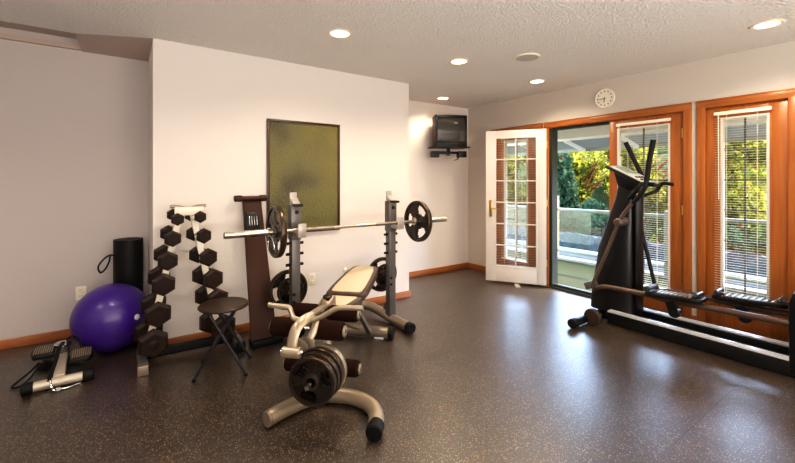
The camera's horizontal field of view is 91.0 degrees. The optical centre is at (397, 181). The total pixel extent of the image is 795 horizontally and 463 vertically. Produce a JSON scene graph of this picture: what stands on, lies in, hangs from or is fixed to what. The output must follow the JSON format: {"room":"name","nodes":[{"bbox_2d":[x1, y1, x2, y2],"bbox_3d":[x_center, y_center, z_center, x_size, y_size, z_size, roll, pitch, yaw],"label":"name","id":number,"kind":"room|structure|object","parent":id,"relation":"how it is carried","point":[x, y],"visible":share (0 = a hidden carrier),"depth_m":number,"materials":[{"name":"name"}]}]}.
{"room":"home gym","nodes":[
{"label":"home gym","id":0,"kind":"room"},
{"bbox_2d":[0,27,467,339],"bbox_3d":[-2.047,0.056,3.925,7.867,2.540,0.160,0,0,-35],"label":"wall","id":1,"kind":"structure","parent":0,"point":[74,123],"depth_m":3.34,"materials":[{"name":"grey paint"}]},
{"bbox_2d":[0,33,79,50],"bbox_3d":[-3.898,-1.139,2.510,2.890,0.040,0.033,0,0,-35],"label":"trim","id":2,"kind":"structure","parent":1,"relation":"attached to","point":[5,36],"depth_m":3.18,"materials":[{"name":"paint"}]},
{"bbox_2d":[0,21,152,60],"bbox_3d":[-3.501,-1.214,2.372,3.384,0.200,0.718,0,0,-35],"label":"trim","id":3,"kind":"structure","parent":1,"relation":"attached to","point":[137,48],"depth_m":3.19,"materials":[{"name":"paint"}]},
{"bbox_2d":[75,286,85,299],"bbox_3d":[-2.718,0.962,3.352,0.072,0.116,0.010,0,0,-35],"label":"wall outlet","id":4,"kind":"object","parent":1,"relation":"attached to","point":[80,291],"visible":0.89,"depth_m":3.35,"materials":[{"name":"beige plastic"}]},
{"bbox_2d":[0,262,468,349],"bbox_3d":[-1.997,1.288,3.854,7.547,0.075,0.014,0,0,-35],"label":"baseboard","id":5,"kind":"structure","parent":1,"relation":"attached to","point":[60,334],"depth_m":3.23,"materials":[{"name":"orange wood"}]},
{"bbox_2d":[428,146,469,159],"bbox_3d":[0.692,-0.379,5.523,0.520,0.189,0.482,0,0,-13],"label":"bracket","id":6,"kind":"object","parent":1,"relation":"attached to","point":[434,154],"visible":1,"depth_m":5.41,"materials":[{"name":"black metal"}]},
{"bbox_2d":[428,146,469,148],"bbox_3d":[0.712,-0.465,5.434,0.520,0.016,0.300,0,0,-13],"label":"shelf","id":7,"kind":"object","parent":6,"relation":"attached to","point":[433,147],"depth_m":5.32,"materials":[{"name":"black plastic"}]},
{"bbox_2d":[432,114,466,145],"bbox_3d":[0.704,-0.689,5.470,0.450,0.430,0.325,0,0,-13],"label":"television","id":8,"kind":"object","parent":6,"relation":"on","point":[447,130],"visible":0.94,"depth_m":5.32,"materials":[{"name":"black plastic"}]},
{"bbox_2d":[148,38,408,337],"bbox_3d":[-1.095,0.106,4.056,2.489,2.440,0.721,0,0,-35],"label":"wall","id":9,"kind":"structure","parent":0,"point":[209,110],"depth_m":3.48,"materials":[{"name":"beige paint"}]},
{"bbox_2d":[168,290,410,344],"bbox_3d":[-0.884,1.288,3.755,2.517,0.075,0.014,0,0,-35],"label":"baseboard","id":10,"kind":"structure","parent":9,"relation":"attached to","point":[244,327],"depth_m":3.41,"materials":[{"name":"orange wood"}]},
{"bbox_2d":[267,118,339,233],"bbox_3d":[-0.885,-0.039,3.744,0.726,1.058,0.030,0,0,-35],"label":"picture frame","id":11,"kind":"object","parent":9,"relation":"attached to","point":[303,158],"visible":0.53,"depth_m":3.74,"materials":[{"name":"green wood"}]},
{"bbox_2d":[309,273,315,284],"bbox_3d":[-0.829,0.953,3.796,0.072,0.116,0.010,0,0,-35],"label":"wall outlet","id":12,"kind":"object","parent":9,"relation":"attached to","point":[312,276],"visible":1,"depth_m":3.79,"materials":[{"name":"beige plastic"}]},
{"bbox_2d":[0,267,794,462],"bbox_3d":[0.152,1.386,0.783,7.867,0.120,7.830,0,0,-35],"label":"floor","id":13,"kind":"structure","parent":0,"point":[489,371],"depth_m":2.34,"materials":[{"name":"rubber"}]},
{"bbox_2d":[10,335,93,395],"bbox_3d":[-2.310,1.218,2.634,0.424,0.216,0.510,0,0,-36],"label":"mini stepper","id":14,"kind":"object","parent":13,"relation":"on","point":[57,361],"visible":1,"depth_m":2.61,"materials":[{"name":"silver metal"}]},
{"bbox_2d":[69,283,145,353],"bbox_3d":[-2.244,1.068,3.068,0.515,0.516,0.515,0,0,-4],"label":"exercise ball","id":15,"kind":"object","parent":13,"relation":"on","point":[104,319],"visible":0.91,"depth_m":2.89,"materials":[{"name":"purple plastic"}]},
{"bbox_2d":[97,237,142,291],"bbox_3d":[-2.416,0.918,3.411,0.327,0.815,0.229,0,0,-35],"label":"exercise mat","id":16,"kind":"object","parent":13,"relation":"on","point":[127,255],"visible":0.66,"depth_m":3.35,"materials":[{"name":"black plastic"}]},
{"bbox_2d":[136,204,245,376],"bbox_3d":[-1.569,0.754,2.984,0.706,1.144,0.371,0,0,-35],"label":"dumbbell rack","id":17,"kind":"object","parent":13,"relation":"on","point":[142,362],"visible":0.34,"depth_m":3.01,"materials":[{"name":"beige metal"}]},
{"bbox_2d":[134,320,167,357],"bbox_3d":[-1.802,1.139,2.852,0.180,0.239,0.294,0,0,-40],"label":"dumbbell","id":18,"kind":"object","parent":17,"relation":"on","point":[151,343],"visible":0.92,"depth_m":2.76,"materials":[{"name":"black rubber"}]},
{"bbox_2d":[141,293,170,326],"bbox_3d":[-1.782,0.944,2.878,0.161,0.215,0.276,0,0,-40],"label":"dumbbell","id":19,"kind":"object","parent":17,"relation":"on","point":[156,314],"visible":0.98,"depth_m":2.79,"materials":[{"name":"black metal"}]},
{"bbox_2d":[148,266,174,295],"bbox_3d":[-1.758,0.739,2.906,0.145,0.196,0.262,0,0,-40],"label":"dumbbell","id":20,"kind":"object","parent":17,"relation":"on","point":[163,284],"visible":0.98,"depth_m":2.82,"materials":[{"name":"black rubber"}]},
{"bbox_2d":[153,244,177,270],"bbox_3d":[-1.740,0.572,2.929,0.125,0.172,0.248,0,0,-40],"label":"dumbbell","id":21,"kind":"object","parent":17,"relation":"on","point":[167,260],"visible":1,"depth_m":2.85,"materials":[{"name":"black rubber"}]},
{"bbox_2d":[160,225,180,246],"bbox_3d":[-1.717,0.414,2.954,0.106,0.149,0.233,0,0,-40],"label":"dumbbell","id":22,"kind":"object","parent":17,"relation":"on","point":[172,238],"visible":0.99,"depth_m":2.88,"materials":[{"name":"black rubber"}]},
{"bbox_2d":[167,209,183,225],"bbox_3d":[-1.695,0.274,2.978,0.082,0.121,0.218,0,0,-40],"label":"dumbbell","id":23,"kind":"object","parent":17,"relation":"on","point":[177,219],"visible":0.97,"depth_m":2.91,"materials":[{"name":"black rubber"}]},
{"bbox_2d":[185,211,205,222],"bbox_3d":[-1.582,0.274,3.055,0.214,0.092,0.080,1,1,39],"label":"dumbbell","id":24,"kind":"object","parent":17,"relation":"on","point":[200,216],"visible":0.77,"depth_m":2.99,"materials":[{"name":"black rubber"}]},
{"bbox_2d":[186,227,210,243],"bbox_3d":[-1.558,0.420,3.060,0.226,0.118,0.103,1,1,39],"label":"dumbbell","id":25,"kind":"object","parent":17,"relation":"on","point":[204,235],"visible":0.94,"depth_m":3.00,"materials":[{"name":"black metal"}]},
{"bbox_2d":[189,246,216,266],"bbox_3d":[-1.528,0.587,3.067,0.238,0.141,0.122,1,1,39],"label":"dumbbell","id":26,"kind":"object","parent":17,"relation":"on","point":[208,257],"visible":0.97,"depth_m":3.01,"materials":[{"name":"black rubber"}]},
{"bbox_2d":[192,265,222,289],"bbox_3d":[-1.497,0.754,3.075,0.250,0.162,0.141,1,1,39],"label":"dumbbell","id":27,"kind":"object","parent":17,"relation":"on","point":[213,278],"visible":0.95,"depth_m":3.01,"materials":[{"name":"black metal"}]},
{"bbox_2d":[195,285,227,303],"bbox_3d":[-1.468,0.918,3.082,0.262,0.180,0.156,1,1,39],"label":"dumbbell","id":28,"kind":"object","parent":17,"relation":"on","point":[201,295],"visible":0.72,"depth_m":3.07,"materials":[{"name":"black metal"}]},
{"bbox_2d":[199,314,235,339],"bbox_3d":[-1.427,1.131,3.093,0.278,0.202,0.175,1,1,39],"label":"dumbbell","id":29,"kind":"object","parent":17,"relation":"on","point":[205,324],"visible":0.61,"depth_m":3.04,"materials":[{"name":"black metal"}]},
{"bbox_2d":[192,297,251,382],"bbox_3d":[-1.223,1.095,2.751,0.349,0.469,0.334,0,0,-15],"label":"folding stool","id":30,"kind":"object","parent":13,"relation":"on","point":[223,305],"visible":1,"depth_m":2.67,"materials":[{"name":"brown plastic"}]},
{"bbox_2d":[234,195,282,348],"bbox_3d":[-1.177,0.722,3.285,0.305,1.198,0.413,0,0,-35],"label":"board","id":31,"kind":"object","parent":13,"relation":"on","point":[261,315],"visible":0.94,"depth_m":3.27,"materials":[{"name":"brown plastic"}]},
{"bbox_2d":[262,265,393,441],"bbox_3d":[-0.395,1.006,2.785,0.701,0.641,1.602,0,0,2],"label":"weight bench","id":32,"kind":"object","parent":13,"relation":"on","point":[337,315],"visible":0.89,"depth_m":2.28,"materials":[{"name":"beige metal"}]},
{"bbox_2d":[288,356,336,406],"bbox_3d":[-0.458,1.076,2.099,0.264,0.264,0.036,0,0,11],"label":"weight plate","id":33,"kind":"object","parent":32,"relation":"on","point":[316,364],"visible":0.95,"depth_m":2.09,"materials":[{"name":"black metal"}]},
{"bbox_2d":[295,351,339,399],"bbox_3d":[-0.449,1.076,2.145,0.272,0.272,0.036,0,0,11],"label":"weight plate","id":34,"kind":"object","parent":32,"relation":"on","point":[324,356],"visible":0.32,"depth_m":2.13,"materials":[{"name":"black metal"}]},
{"bbox_2d":[297,347,343,395],"bbox_3d":[-0.441,1.076,2.190,0.284,0.284,0.036,0,0,11],"label":"weight plate","id":35,"kind":"object","parent":32,"relation":"on","point":[328,352],"visible":0.23,"depth_m":2.17,"materials":[{"name":"black metal"}]},
{"bbox_2d":[301,343,346,388],"bbox_3d":[-0.432,1.076,2.235,0.292,0.292,0.036,0,0,11],"label":"weight plate","id":36,"kind":"object","parent":32,"relation":"on","point":[335,350],"visible":0.12,"depth_m":2.21,"materials":[{"name":"black metal"}]},
{"bbox_2d":[286,191,415,350],"bbox_3d":[-0.484,0.709,3.447,1.066,1.235,0.804,0,0,-35],"label":"rack","id":37,"kind":"object","parent":13,"relation":"on","point":[387,312],"visible":0.7,"depth_m":3.51,"materials":[{"name":"grey metal"}]},
{"bbox_2d":[268,269,307,309],"bbox_3d":[-0.908,0.901,3.246,0.330,0.330,0.036,0,0,-35],"label":"weight plate","id":38,"kind":"object","parent":37,"relation":"on","point":[278,278],"visible":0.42,"depth_m":3.20,"materials":[{"name":"black metal"}]},
{"bbox_2d":[277,278,303,304],"bbox_3d":[-0.877,0.901,3.201,0.220,0.220,0.028,0,0,-35],"label":"weight plate","id":39,"kind":"object","parent":37,"relation":"on","point":[281,290],"visible":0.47,"depth_m":3.17,"materials":[{"name":"black metal"}]},
{"bbox_2d":[223,217,446,238],"bbox_3d":[-0.365,0.381,3.321,2.070,0.072,0.072,0,0,-35],"label":"barbell","id":40,"kind":"object","parent":37,"relation":"on","point":[263,232],"visible":0.65,"depth_m":3.11,"materials":[{"name":"metal"}]},
{"bbox_2d":[267,228,274,249],"bbox_3d":[-0.949,0.429,2.904,0.056,0.160,0.078,0,0,-35],"label":"clip","id":41,"kind":"object","parent":40,"relation":"attached to","point":[267,228],"visible":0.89,"depth_m":2.89,"materials":[{"name":"silver metal"}]},
{"bbox_2d":[266,206,286,257],"bbox_3d":[-0.914,0.381,2.937,0.042,0.390,0.390,0,0,-35],"label":"weight plate","id":42,"kind":"object","parent":40,"relation":"on","point":[280,228],"visible":0.94,"depth_m":2.89,"materials":[{"name":"black metal"}]},
{"bbox_2d":[404,201,431,241],"bbox_3d":[0.192,0.381,3.711,0.042,0.390,0.390,0,0,-35],"label":"weight plate","id":43,"kind":"object","parent":40,"relation":"on","point":[425,222],"visible":0.93,"depth_m":3.69,"materials":[{"name":"black metal"}]},
{"bbox_2d":[376,264,385,286],"bbox_3d":[-0.118,0.901,3.732,0.220,0.220,0.028,0,0,-35],"label":"weight plate","id":44,"kind":"object","parent":37,"relation":"on","point":[380,276],"visible":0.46,"depth_m":3.70,"materials":[{"name":"black metal"}]},
{"bbox_2d":[370,257,396,291],"bbox_3d":[-0.149,0.901,3.777,0.330,0.330,0.036,0,0,-35],"label":"weight plate","id":45,"kind":"object","parent":37,"relation":"on","point":[378,288],"visible":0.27,"depth_m":3.75,"materials":[{"name":"black metal"}]},
{"bbox_2d":[567,139,794,377],"bbox_3d":[2.505,0.469,3.026,1.005,1.714,2.084,0,0,-35],"label":"elliptical trainer","id":46,"kind":"object","parent":13,"relation":"on","point":[616,285],"visible":1,"depth_m":3.40,"materials":[{"name":"black plastic"}]},
{"bbox_2d":[0,0,794,108],"bbox_3d":[0.152,-1.214,0.783,7.867,0.200,7.830,0,0,-35],"label":"ceiling","id":47,"kind":"structure","parent":0,"point":[413,43],"depth_m":2.93,"materials":[{"name":"white paint"}]},
{"bbox_2d":[327,28,351,38],"bbox_3d":[-0.433,-1.109,2.938,0.188,0.009,0.188,0,0,-35],"label":"recessed light","id":48,"kind":"object","parent":47,"relation":"in","point":[339,33],"visible":1,"depth_m":2.93,"materials":[{"name":"beige"}]},
{"bbox_2d":[436,97,449,99],"bbox_3d":[0.610,-1.109,5.236,0.188,0.009,0.188,0,0,-35],"label":"recessed light","id":49,"kind":"object","parent":47,"relation":"in","point":[437,98],"visible":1,"depth_m":5.23,"materials":[{"name":"beige"}]},
{"bbox_2d":[449,58,468,64],"bbox_3d":[0.570,-1.109,3.622,0.188,0.009,0.188,0,0,-35],"label":"recessed light","id":50,"kind":"object","parent":47,"relation":"in","point":[457,61],"visible":1,"depth_m":3.61,"materials":[{"name":"beige"}]},
{"bbox_2d":[514,53,539,61],"bbox_3d":[1.163,-1.106,3.506,0.224,0.016,0.224,0,0,-35],"label":"ceiling speaker","id":51,"kind":"object","parent":47,"relation":"attached to","point":[526,57],"visible":1,"depth_m":3.48},
{"bbox_2d":[516,55,538,60],"bbox_3d":[1.163,-1.102,3.506,0.200,0.008,0.200,0,0,-35],"label":"grille","id":52,"kind":"object","parent":51,"relation":"attached to","point":[519,57],"depth_m":3.49,"materials":[{"name":"white metal"}]},
{"bbox_2d":[528,79,545,83],"bbox_3d":[1.553,-1.109,4.346,0.188,0.009,0.188,0,0,-35],"label":"recessed light","id":53,"kind":"object","parent":47,"relation":"in","point":[535,81],"visible":1,"depth_m":4.34,"materials":[{"name":"beige"}]},
{"bbox_2d":[749,19,785,29],"bbox_3d":[2.621,-1.109,2.769,0.188,0.009,0.188,0,0,-35],"label":"recessed light","id":54,"kind":"object","parent":47,"relation":"in","point":[767,24],"visible":1,"depth_m":2.76,"materials":[{"name":"beige"}]},
{"bbox_2d":[468,40,794,315],"bbox_3d":[3.309,0.106,2.993,0.160,2.440,7.510,0,0,-35],"label":"wall","id":55,"kind":"structure","parent":0,"point":[772,67],"depth_m":3.98,"materials":[{"name":"beige paint"}]},
{"bbox_2d":[496,137,535,266],"bbox_3d":[1.630,0.336,5.309,0.054,1.980,0.730,0,0,-35],"label":"window","id":56,"kind":"structure","parent":55,"relation":"in","point":[531,186],"depth_m":5.32,"materials":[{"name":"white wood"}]},
{"bbox_2d":[501,138,527,263],"bbox_3d":[1.585,0.234,5.296,0.028,1.694,0.448,0,0,-35],"label":"blind","id":57,"kind":"object","parent":56,"relation":"attached to","point":[507,258],"visible":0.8,"depth_m":5.29,"materials":[{"name":"white plastic"}]},
{"bbox_2d":[496,138,535,267],"bbox_3d":[1.534,0.262,5.053,0.543,1.699,0.028,0,0,22],"label":"blind","id":58,"kind":"object","parent":56,"relation":"attached to","point":[504,142],"visible":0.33,"depth_m":5.08,"materials":[{"name":"white plastic"}]},
{"bbox_2d":[486,129,547,285],"bbox_3d":[1.512,0.324,4.992,0.759,1.955,0.095,0,0,22],"label":"door","id":59,"kind":"structure","parent":55,"relation":"in","point":[537,276],"depth_m":4.99,"materials":[{"name":"white paint"}]},
{"bbox_2d":[491,123,542,285],"bbox_3d":[1.657,0.296,5.328,0.190,2.060,0.844,0,0,-35],"label":"trim","id":60,"kind":"structure","parent":55,"relation":"attached to","point":[539,125],"depth_m":5.14,"materials":[{"name":"orange wood"}]},
{"bbox_2d":[549,284,591,297],"bbox_3d":[2.375,1.315,4.335,0.192,0.022,1.480,0,0,-35],"label":"trim","id":61,"kind":"structure","parent":55,"relation":"attached to","point":[553,287],"depth_m":4.65,"materials":[{"name":"black metal"}]},
{"bbox_2d":[549,121,608,294],"bbox_3d":[2.164,0.325,4.631,0.156,1.962,0.727,0,0,-35],"label":"trim","id":62,"kind":"structure","parent":55,"relation":"attached to","point":[553,132],"depth_m":4.87,"materials":[{"name":"black metal"}]},
{"bbox_2d":[520,136,638,151],"bbox_3d":[3.113,-0.574,5.999,0.591,0.179,10.700,0,0,-35],"label":"trim","id":63,"kind":"structure","parent":55,"relation":"attached to","point":[633,144],"depth_m":6.20,"materials":[{"name":"white paint"}]},
{"bbox_2d":[468,263,696,319],"bbox_3d":[3.242,1.288,2.937,0.014,0.075,7.494,0,0,-35],"label":"baseboard","id":64,"kind":"structure","parent":55,"relation":"attached to","point":[470,265],"depth_m":5.81,"materials":[{"name":"orange wood"}]},
{"bbox_2d":[595,88,614,107],"bbox_3d":[2.282,-0.910,4.297,0.028,0.216,0.216,0,0,-35],"label":"wall clock","id":65,"kind":"object","parent":55,"relation":"attached to","point":[604,98],"visible":1,"depth_m":4.29,"materials":[{"name":"beige plastic"}]},
{"bbox_2d":[543,102,691,318],"bbox_3d":[2.359,0.296,4.324,0.190,2.060,1.564,0,0,-35],"label":"trim","id":66,"kind":"structure","parent":55,"relation":"attached to","point":[685,108],"depth_m":3.69,"materials":[{"name":"orange wood"}]},
{"bbox_2d":[507,123,765,156],"bbox_3d":[3.061,-0.594,6.109,0.620,0.200,12.500,0,0,-35],"label":"trim","id":67,"kind":"structure","parent":55,"relation":"attached to","point":[597,144],"depth_m":5.57,"materials":[{"name":"white wood"}]},
{"bbox_2d":[507,119,765,145],"bbox_3d":[2.782,-0.656,5.914,0.060,0.055,12.500,0,0,-35],"label":"trim","id":68,"kind":"structure","parent":55,"relation":"attached to","point":[756,121],"depth_m":5.22,"materials":[{"name":"white paint"}]},
{"bbox_2d":[507,116,765,143],"bbox_3d":[2.301,-0.817,5.577,1.153,0.315,12.500,0,0,-35],"label":"trim","id":69,"kind":"structure","parent":55,"relation":"attached to","point":[604,129],"depth_m":5.46,"materials":[{"name":"white wood"}]},
{"bbox_2d":[609,113,682,316],"bbox_3d":[2.540,0.326,4.001,0.064,1.960,0.713,0,0,-35],"label":"door","id":70,"kind":"structure","parent":55,"relation":"in","point":[675,126],"depth_m":3.80,"materials":[{"name":"orange wood"}]},
{"bbox_2d":[616,118,670,288],"bbox_3d":[2.496,0.234,3.986,0.037,1.694,0.508,0,0,-35],"label":"blind","id":71,"kind":"object","parent":70,"relation":"attached to","point":[663,119],"visible":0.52,"depth_m":3.88,"materials":[{"name":"white plastic"}]},
{"bbox_2d":[696,88,794,342],"bbox_3d":[3.021,0.296,3.378,0.190,2.060,0.674,0,0,-35],"label":"trim","id":72,"kind":"structure","parent":55,"relation":"attached to","point":[784,94],"depth_m":3.29,"materials":[{"name":"orange wood"}]},
{"bbox_2d":[706,100,787,342],"bbox_3d":[2.994,0.336,3.360,0.054,1.980,0.562,0,0,-35],"label":"door","id":73,"kind":"structure","parent":55,"relation":"in","point":[777,181],"depth_m":3.29,"materials":[{"name":"orange wood"}]},
{"bbox_2d":[714,106,771,296],"bbox_3d":[2.945,0.234,3.344,0.037,1.694,0.380,0,0,-35],"label":"blind","id":74,"kind":"object","parent":73,"relation":"attached to","point":[718,114],"visible":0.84,"depth_m":3.34,"materials":[{"name":"white plastic"}]},
{"label":"outside","id":75,"kind":"structure","parent":0,"visible":0},
{"bbox_2d":[507,250,765,306],"bbox_3d":[2.556,1.421,5.756,1.771,0.090,12.500,0,0,-35],"label":"deck","id":76,"kind":"object","parent":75,"point":[572,274],"visible":0.22,"depth_m":5.69,"materials":[{"name":"wood"}]},
{"bbox_2d":[507,246,765,295],"bbox_3d":[3.347,1.457,6.309,0.160,0.238,12.500,0,0,-35],"label":"trim","id":77,"kind":"structure","parent":76,"relation":"attached to","point":[583,261],"depth_m":5.65,"materials":[{"name":"white wood"}]},
{"bbox_2d":[507,196,765,284],"bbox_3d":[3.188,0.802,6.503,0.100,1.072,11.000,0,0,-35],"label":"deck railing","id":78,"kind":"object","parent":77,"relation":"on","point":[761,222],"visible":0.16,"depth_m":5.55,"materials":[{"name":"white paint"}]},
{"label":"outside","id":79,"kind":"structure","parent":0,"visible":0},
{"bbox_2d":[507,146,765,252],"bbox_3d":[7.129,-0.880,13.533,12.000,5.456,30.000,0,0,-35],"label":"hillside","id":80,"kind":"structure","parent":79,"point":[598,194],"depth_m":11.91,"materials":[{"name":"green plant"}]},
{"bbox_2d":[507,155,525,210],"bbox_3d":[3.445,-0.010,12.966,1.708,2.488,1.832,0,0,-40],"label":"leafy tree","id":81,"kind":"object","parent":80,"relation":"on","point":[510,169],"visible":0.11,"depth_m":12.73,"materials":[{"name":"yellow plant"}]},
{"bbox_2d":[558,153,579,230],"bbox_3d":[4.048,0.346,9.704,1.101,2.285,1.055,0,0,-35],"label":"conifer","id":82,"kind":"object","parent":80,"relation":"on","point":[568,198],"visible":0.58,"depth_m":9.45,"materials":[{"name":"green plant"}]},
{"bbox_2d":[562,151,608,208],"bbox_3d":[4.966,0.073,10.739,1.552,2.633,1.502,0,0,-29],"label":"leafy tree","id":83,"kind":"object","parent":80,"relation":"on","point":[586,168],"visible":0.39,"depth_m":10.37,"materials":[{"name":"yellow plant"}]},
{"bbox_2d":[573,198,608,236],"bbox_3d":[4.421,0.904,8.863,0.815,1.065,0.760,0,0,-35],"label":"shrub","id":84,"kind":"object","parent":80,"relation":"on","point":[593,224],"visible":0.85,"depth_m":8.72,"materials":[{"name":"green plant"}]},
{"bbox_2d":[585,146,664,184],"bbox_3d":[6.693,-0.754,11.767,2.202,2.521,2.158,0,0,-35],"label":"leafy tree","id":85,"kind":"object","parent":80,"relation":"on","point":[606,152],"visible":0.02,"depth_m":11.92,"materials":[{"name":"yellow plant"}]},
{"bbox_2d":[601,148,667,223],"bbox_3d":[5.712,0.072,9.160,1.546,2.470,1.406,0,0,-20],"label":"leafy tree","id":86,"kind":"object","parent":80,"relation":"on","point":[663,199],"visible":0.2,"depth_m":8.83,"materials":[{"name":"yellow plant"}]},
{"bbox_2d":[507,226,765,274],"bbox_3d":[4.667,1.401,7.233,0.460,0.649,12.500,0,0,-35],"label":"retaining wall","id":87,"kind":"structure","parent":80,"relation":"on","point":[566,239],"depth_m":7.09,"materials":[{"name":"grey concrete"}]},
{"bbox_2d":[645,225,649,240],"bbox_3d":[4.856,1.218,8.227,0.770,1.076,0.755,0,0,-35],"label":"shrub","id":88,"kind":"object","parent":80,"relation":"on","point":[646,230],"visible":0.02,"depth_m":8.05,"materials":[{"name":"green plant"}]},
{"bbox_2d":[649,228,663,243],"bbox_3d":[5.314,1.384,7.592,0.784,1.052,0.771,0,0,-35],"label":"shrub","id":89,"kind":"object","parent":80,"relation":"on","point":[660,237],"visible":0.05,"depth_m":7.63,"materials":[{"name":"green plant"}]},
{"bbox_2d":[725,223,748,252],"bbox_3d":[5.748,1.224,6.963,0.784,1.059,0.762,0,0,28],"label":"shrub","id":90,"kind":"object","parent":80,"relation":"on","point":[732,231],"visible":0.16,"depth_m":6.75,"materials":[{"name":"green plant"}]},
{"bbox_2d":[725,140,765,237],"bbox_3d":[6.824,-0.087,7.744,1.536,2.612,1.537,0,0,-38],"label":"leafy tree","id":91,"kind":"object","parent":80,"relation":"on","point":[733,189],"visible":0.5,"depth_m":7.36,"materials":[{"name":"yellow plant"}]},
{"bbox_2d":[750,225,765,255],"bbox_3d":[6.202,1.074,6.312,0.776,1.049,0.777,0,0,-35],"label":"shrub","id":92,"kind":"object","parent":80,"relation":"on","point":[763,228],"visible":0.15,"depth_m":6.41,"materials":[{"name":"green plant"}]},
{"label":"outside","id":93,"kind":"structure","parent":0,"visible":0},
{"bbox_2d":[508,246,765,289],"bbox_3d":[3.888,1.636,6.688,1.160,0.180,12.500,0,0,-35],"label":"path","id":94,"kind":"structure","parent":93,"point":[508,246],"depth_m":6.64,"materials":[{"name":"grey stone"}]},
{"bbox_2d":[507,239,765,288],"bbox_3d":[4.363,1.566,7.020,0.200,0.320,12.500,0,0,-35],"label":"trim","id":95,"kind":"structure","parent":94,"relation":"on","point":[513,240],"depth_m":6.74,"materials":[{"name":"white wood"}]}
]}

